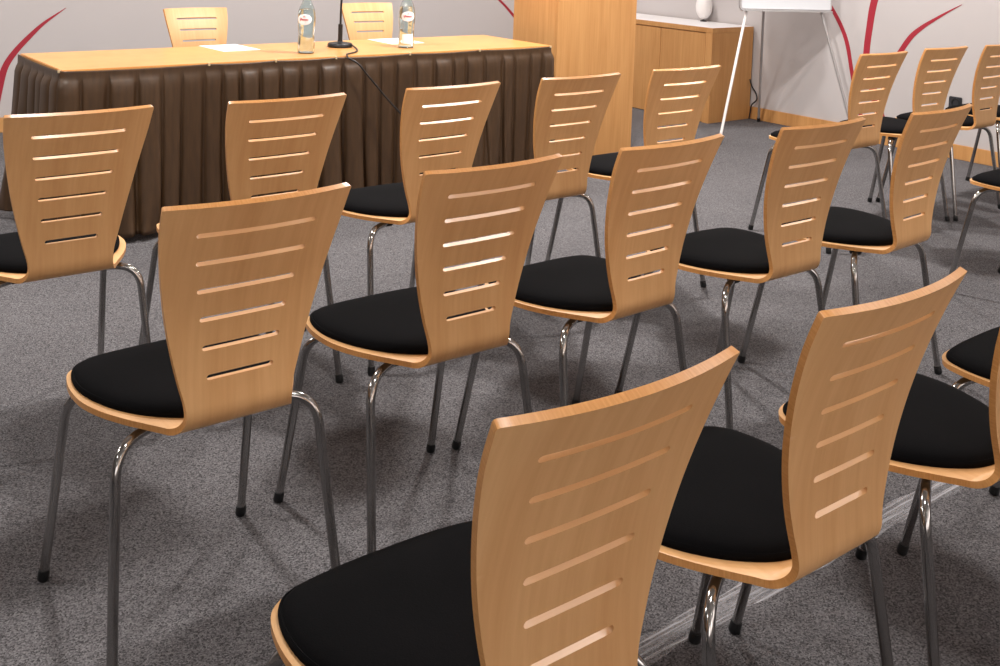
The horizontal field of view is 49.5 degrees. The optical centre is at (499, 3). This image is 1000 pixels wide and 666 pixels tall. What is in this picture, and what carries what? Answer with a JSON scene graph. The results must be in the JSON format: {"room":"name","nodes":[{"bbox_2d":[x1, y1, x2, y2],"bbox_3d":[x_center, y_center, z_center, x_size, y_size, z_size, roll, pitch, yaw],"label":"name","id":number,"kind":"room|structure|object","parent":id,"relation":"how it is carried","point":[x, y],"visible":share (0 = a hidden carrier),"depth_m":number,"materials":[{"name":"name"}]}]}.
{"room":"assembly chamber","nodes":[
{"label":"assembly chamber","id":0,"kind":"room"},
{"bbox_2d":[0,0,513,117],"bbox_3d":[-4.176,-0.566,5.658,12.700,2.750,0.100,-1,5,-38],"label":"wall","id":1,"kind":"structure","parent":0,"point":[84,25],"depth_m":7.25,"materials":[{"name":"grey paint"}]},
{"bbox_2d":[0,117,2,132],"bbox_3d":[-4.193,0.764,5.698,12.486,0.092,0.014,-1,5,-38],"label":"baseboard","id":2,"kind":"structure","parent":1,"relation":"attached to","point":[1,118],"depth_m":6.61,"materials":[{"name":"brown wood"}]},
{"bbox_2d":[0,8,65,100],"bbox_3d":[-2.918,0.387,6.682,0.465,0.712,0.002,-1,5,-38],"label":"wall stripe","id":3,"kind":"object","parent":1,"relation":"attached to","point":[7,62],"depth_m":6.63,"materials":[{"name":"red paint"}]},
{"bbox_2d":[498,0,513,17],"bbox_3d":[0.046,0.146,9.014,1.066,0.904,0.002,-1,5,-38],"label":"wall stripe","id":4,"kind":"object","parent":1,"relation":"attached to","point":[500,1],"depth_m":9.02,"materials":[{"name":"red paint"}]},
{"bbox_2d":[0,107,999,665],"bbox_3d":[-1.032,1.240,1.732,12.700,0.100,10.400,-1,5,-38],"label":"floor","id":5,"kind":"structure","parent":0,"point":[201,583],"depth_m":2.70,"materials":[{"name":"grey carpet"}]},
{"bbox_2d":[0,105,153,354],"bbox_3d":[-1.174,0.673,2.837,0.470,0.871,0.542,-1,5,-38],"label":"chair","id":6,"kind":"object","parent":5,"relation":"on","point":[39,250],"visible":0.98,"depth_m":2.67,"materials":[{"name":"brown wood"}]},
{"bbox_2d":[37,182,350,665],"bbox_3d":[-0.577,0.745,2.087,0.470,0.871,0.542,-1,5,-38],"label":"chair","id":7,"kind":"object","parent":5,"relation":"on","point":[205,372],"visible":0.99,"depth_m":1.93,"materials":[{"name":"brown wood"}]},
{"bbox_2d":[163,7,227,46],"bbox_3d":[-1.477,0.477,5.589,0.470,0.871,0.542,-1,5,-39],"label":"chair","id":8,"kind":"object","parent":5,"relation":"on","point":[171,15],"visible":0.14,"depth_m":5.73,"materials":[{"name":"brown wood"}]},
{"bbox_2d":[138,92,346,382],"bbox_3d":[-0.735,0.668,3.140,0.470,0.871,0.542,-1,5,-39],"label":"chair","id":9,"kind":"object","parent":5,"relation":"on","point":[239,129],"visible":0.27,"depth_m":2.96,"materials":[{"name":"brown wood"}]},
{"bbox_2d":[20,35,548,70],"bbox_3d":[-0.933,0.586,5.380,2.585,0.720,0.608,-1,5,-38],"label":"table","id":10,"kind":"object","parent":5,"relation":"on","point":[121,59],"visible":0.37,"depth_m":5.07,"materials":[{"name":"veneer"},{"name":"brown fabric"}]},
{"bbox_2d":[201,44,260,51],"bbox_3d":[-1.317,0.217,5.282,0.195,0.001,0.260,-1,5,-41],"label":"paper sheet","id":11,"kind":"object","parent":10,"relation":"on","point":[227,47],"visible":1,"depth_m":5.27,"materials":[{"name":"white paper"}]},
{"bbox_2d":[0,45,554,238],"bbox_3d":[-0.897,0.584,5.344,2.788,0.712,0.710,-1,5,-38],"label":"table skirt","id":12,"kind":"object","parent":10,"relation":"attached to","point":[182,160],"visible":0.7,"depth_m":4.84,"materials":[{"name":"brown fabric"}]},
{"bbox_2d":[297,0,315,53],"bbox_3d":[-0.923,0.074,5.173,0.085,0.330,0.087,2,4,6],"label":"water bottle","id":13,"kind":"object","parent":10,"relation":"on","point":[306,13],"visible":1,"depth_m":5.15,"materials":[{"name":"clear glass"}]},
{"bbox_2d":[327,0,352,47],"bbox_3d":[-0.785,-0.022,5.480,0.160,0.490,0.137,-1,5,-38],"label":"desk microphone","id":14,"kind":"object","parent":10,"relation":"on","point":[340,43],"visible":1,"depth_m":5.47,"materials":[{"name":"black"}]},
{"bbox_2d":[338,24,342,40],"bbox_3d":[-0.808,0.148,5.485,0.023,0.088,0.023,-1,5,-38],"label":"microphone stem","id":15,"kind":"object","parent":14,"relation":"attached to","point":[340,26],"depth_m":5.48,"materials":[{"name":"black"}]},
{"bbox_2d":[346,44,430,155],"bbox_3d":[-0.375,0.606,5.277,0.819,0.738,0.386,2,4,6],"label":"microphone cable","id":16,"kind":"object","parent":14,"relation":"attached to","point":[347,54],"visible":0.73,"depth_m":5.17,"materials":[{"name":"black plastic"}]},
{"bbox_2d":[367,38,422,43],"bbox_3d":[-0.564,0.205,5.860,0.205,0.001,0.250,-1,5,-37],"label":"paper sheet","id":17,"kind":"object","parent":10,"relation":"on","point":[389,40],"visible":0.71,"depth_m":5.86,"materials":[{"name":"white paper"}]},
{"bbox_2d":[398,0,414,47],"bbox_3d":[-0.477,0.064,5.562,0.085,0.330,0.087,1,4,-14],"label":"water bottle","id":18,"kind":"object","parent":10,"relation":"on","point":[407,9],"visible":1,"depth_m":5.53,"materials":[{"name":"clear glass"}]},
{"bbox_2d":[342,3,392,39],"bbox_3d":[-0.682,0.451,6.397,0.470,0.871,0.542,-1,5,-36],"label":"chair","id":19,"kind":"object","parent":5,"relation":"on","point":[386,16],"visible":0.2,"depth_m":6.54,"materials":[{"name":"brown wood"}]},
{"bbox_2d":[305,81,500,374],"bbox_3d":[-0.305,0.661,3.482,0.470,0.871,0.542,-1,5,-39],"label":"chair","id":20,"kind":"object","parent":5,"relation":"on","point":[393,203],"visible":0.66,"depth_m":3.31,"materials":[{"name":"brown wood"}]},
{"bbox_2d":[273,153,562,553],"bbox_3d":[-0.171,0.737,2.413,0.470,0.871,0.542,-1,5,-38],"label":"chair","id":21,"kind":"object","parent":5,"relation":"on","point":[431,322],"visible":1,"depth_m":2.27,"materials":[{"name":"brown wood"}]},
{"bbox_2d":[265,346,739,665],"bbox_3d":[-0.028,0.813,1.363,0.470,0.871,0.542,-1,5,-38],"label":"chair","id":22,"kind":"object","parent":5,"relation":"on","point":[554,563],"visible":1,"depth_m":1.22,"materials":[{"name":"brown wood"}]},
{"bbox_2d":[444,72,620,337],"bbox_3d":[0.107,0.654,3.803,0.470,0.871,0.542,-1,5,-38],"label":"chair","id":23,"kind":"object","parent":5,"relation":"on","point":[573,183],"visible":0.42,"depth_m":3.64,"materials":[{"name":"brown wood"}]},
{"bbox_2d":[513,0,636,155],"bbox_3d":[0.454,0.315,6.670,0.672,1.185,0.429,-1,5,-38],"label":"lectern","id":24,"kind":"object","parent":5,"relation":"on","point":[586,37],"visible":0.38,"depth_m":6.52,"materials":[{"name":"brown wood"}]},
{"bbox_2d":[452,133,723,449],"bbox_3d":[0.232,0.732,2.709,0.470,0.871,0.542,-1,5,-40],"label":"chair","id":25,"kind":"object","parent":5,"relation":"on","point":[578,288],"visible":0.89,"depth_m":2.57,"materials":[{"name":"brown wood"}]},
{"bbox_2d":[545,65,721,286],"bbox_3d":[0.516,0.646,4.131,0.470,0.871,0.542,-1,5,-38],"label":"chair","id":26,"kind":"object","parent":5,"relation":"on","point":[602,165],"visible":0.44,"depth_m":3.96,"materials":[{"name":"brown wood"}]},
{"bbox_2d":[632,13,753,123],"bbox_3d":[1.145,0.455,8.631,0.460,0.692,1.770,-1,5,-38],"label":"base cabinet","id":27,"kind":"object","parent":5,"relation":"on","point":[661,42],"visible":0.4,"depth_m":8.02,"materials":[{"name":"brown wood"}]},
{"bbox_2d":[696,0,712,21],"bbox_3d":[1.572,0.032,8.353,0.128,0.220,0.128,-1,5,-38],"label":"vase","id":28,"kind":"object","parent":27,"relation":"on","point":[703,7],"visible":1,"depth_m":8.31,"materials":[{"name":"white ceramic"}]},
{"bbox_2d":[614,117,865,429],"bbox_3d":[0.685,0.725,3.043,0.470,0.871,0.542,-1,5,-38],"label":"chair","id":29,"kind":"object","parent":5,"relation":"on","point":[735,255],"visible":0.88,"depth_m":2.89,"materials":[{"name":"brown wood"}]},
{"bbox_2d":[748,79,757,118],"bbox_3d":[1.878,0.713,8.055,0.069,0.296,0.016,4,4,27],"label":"power cable","id":30,"kind":"object","parent":5,"relation":"on","point":[749,79],"visible":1,"depth_m":8.05,"materials":[{"name":"black plastic"}]},
{"bbox_2d":[720,0,847,144],"bbox_3d":[1.827,-0.022,7.282,0.993,1.883,0.893,-1,5,-38],"label":"easel","id":31,"kind":"object","parent":5,"relation":"on","point":[821,6],"visible":0.8,"depth_m":7.28,"materials":[{"name":"grey metal"}]},
{"bbox_2d":[741,9,832,12],"bbox_3d":[1.924,0.052,7.267,0.654,0.010,0.043,1,4,-13],"label":"tray","id":32,"kind":"object","parent":31,"relation":"on","point":[746,10],"depth_m":7.27,"materials":[{"name":"silver metal"}]},
{"bbox_2d":[639,480,958,654],"bbox_3d":[0.938,1.198,2.563,2.180,0.010,0.072,-1,5,-38],"label":"tape","id":33,"kind":"object","parent":5,"relation":"on","point":[652,636],"visible":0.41,"depth_m":2.20,"materials":[{"name":"grey"}]},
{"bbox_2d":[657,267,966,665],"bbox_3d":[0.380,0.805,1.701,0.470,0.871,0.542,-1,5,-38],"label":"chair","id":34,"kind":"object","parent":5,"relation":"on","point":[746,509],"visible":0.82,"depth_m":1.56,"materials":[{"name":"brown wood"}]},
{"bbox_2d":[748,51,907,253],"bbox_3d":[1.500,0.629,4.909,0.470,0.871,0.542,-1,5,-38],"label":"chair","id":35,"kind":"object","parent":5,"relation":"on","point":[867,66],"visible":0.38,"depth_m":4.75,"materials":[{"name":"brown wood"}]},
{"bbox_2d":[737,103,972,373],"bbox_3d":[1.111,0.720,3.352,0.470,0.871,0.542,-1,5,-41],"label":"chair","id":36,"kind":"object","parent":5,"relation":"on","point":[930,135],"visible":0.79,"depth_m":3.21,"materials":[{"name":"brown wood"}]},
{"bbox_2d":[728,329,999,665],"bbox_3d":[0.798,0.800,2.002,0.470,0.871,0.542,-1,5,-39],"label":"chair","id":37,"kind":"object","parent":5,"relation":"on","point":[945,434],"visible":0.47,"depth_m":1.88,"materials":[{"name":"black fabric"}]},
{"bbox_2d":[840,46,967,220],"bbox_3d":[1.918,0.620,5.261,0.470,0.871,0.542,-1,5,-37],"label":"chair","id":38,"kind":"object","parent":5,"relation":"on","point":[891,127],"visible":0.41,"depth_m":5.09,"materials":[{"name":"brown wood"}]},
{"bbox_2d":[876,45,999,220],"bbox_3d":[2.308,0.615,5.540,0.470,0.871,0.542,-1,5,-39],"label":"chair","id":39,"kind":"object","parent":5,"relation":"on","point":[981,119],"visible":0.53,"depth_m":5.36,"materials":[{"name":"brown wood"}]},
{"bbox_2d":[896,326,999,555],"bbox_3d":[1.231,0.795,2.299,0.470,0.871,0.542,-1,5,-40],"label":"chair","id":40,"kind":"object","parent":5,"relation":"on","point":[971,359],"visible":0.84,"depth_m":2.35,"materials":[{"name":"black fabric"}]},
{"bbox_2d":[945,103,999,180],"bbox_3d":[2.692,0.607,5.859,0.470,0.871,0.542,-1,5,-38],"label":"chair","id":41,"kind":"object","parent":5,"relation":"on","point":[970,113],"visible":0.2,"depth_m":5.90,"materials":[{"name":"brown wood"}]},
{"bbox_2d":[949,169,999,274],"bbox_3d":[2.079,0.703,4.114,0.470,0.871,0.542,-1,5,-39],"label":"chair","id":42,"kind":"object","parent":5,"relation":"on","point":[990,180],"visible":0.96,"depth_m":4.14,"materials":[{"name":"brown wood"}]},
{"bbox_2d":[636,0,999,151],"bbox_3d":[3.986,-0.266,5.510,0.100,2.750,10.300,-1,5,-38],"label":"wall","id":43,"kind":"structure","parent":0,"point":[799,77],"depth_m":7.48,"materials":[{"name":"grey paint"}]},
{"bbox_2d":[831,6,862,114],"bbox_3d":[2.278,0.242,7.595,0.002,1.107,0.704,-1,5,-38],"label":"wall stripe","id":44,"kind":"object","parent":43,"relation":"attached to","point":[836,16],"depth_m":7.46,"materials":[{"name":"red paint"}]},
{"bbox_2d":[749,106,998,167],"bbox_3d":[3.864,1.056,5.603,0.014,0.092,10.200,-1,5,-38],"label":"baseboard","id":45,"kind":"structure","parent":43,"relation":"attached to","point":[960,152],"depth_m":7.67,"materials":[{"name":"brown wood"}]},
{"bbox_2d":[863,0,884,115],"bbox_3d":[2.621,-0.043,7.156,0.002,1.853,0.454,-1,5,-38],"label":"wall stripe","id":46,"kind":"object","parent":43,"relation":"attached to","point":[873,4],"depth_m":7.32,"materials":[{"name":"red paint"}]},
{"bbox_2d":[881,5,960,88],"bbox_3d":[2.714,0.415,7.049,0.002,0.857,0.551,-1,5,-38],"label":"wall stripe","id":47,"kind":"object","parent":43,"relation":"attached to","point":[915,32],"depth_m":7.05,"materials":[{"name":"red paint"}]},
{"bbox_2d":[948,96,961,106],"bbox_3d":[2.871,0.628,6.841,0.020,0.074,0.084,-1,5,-38],"label":"wall socket","id":48,"kind":"object","parent":43,"relation":"attached to","point":[953,100],"visible":0.73,"depth_m":6.84,"materials":[{"name":"grey plastic"}]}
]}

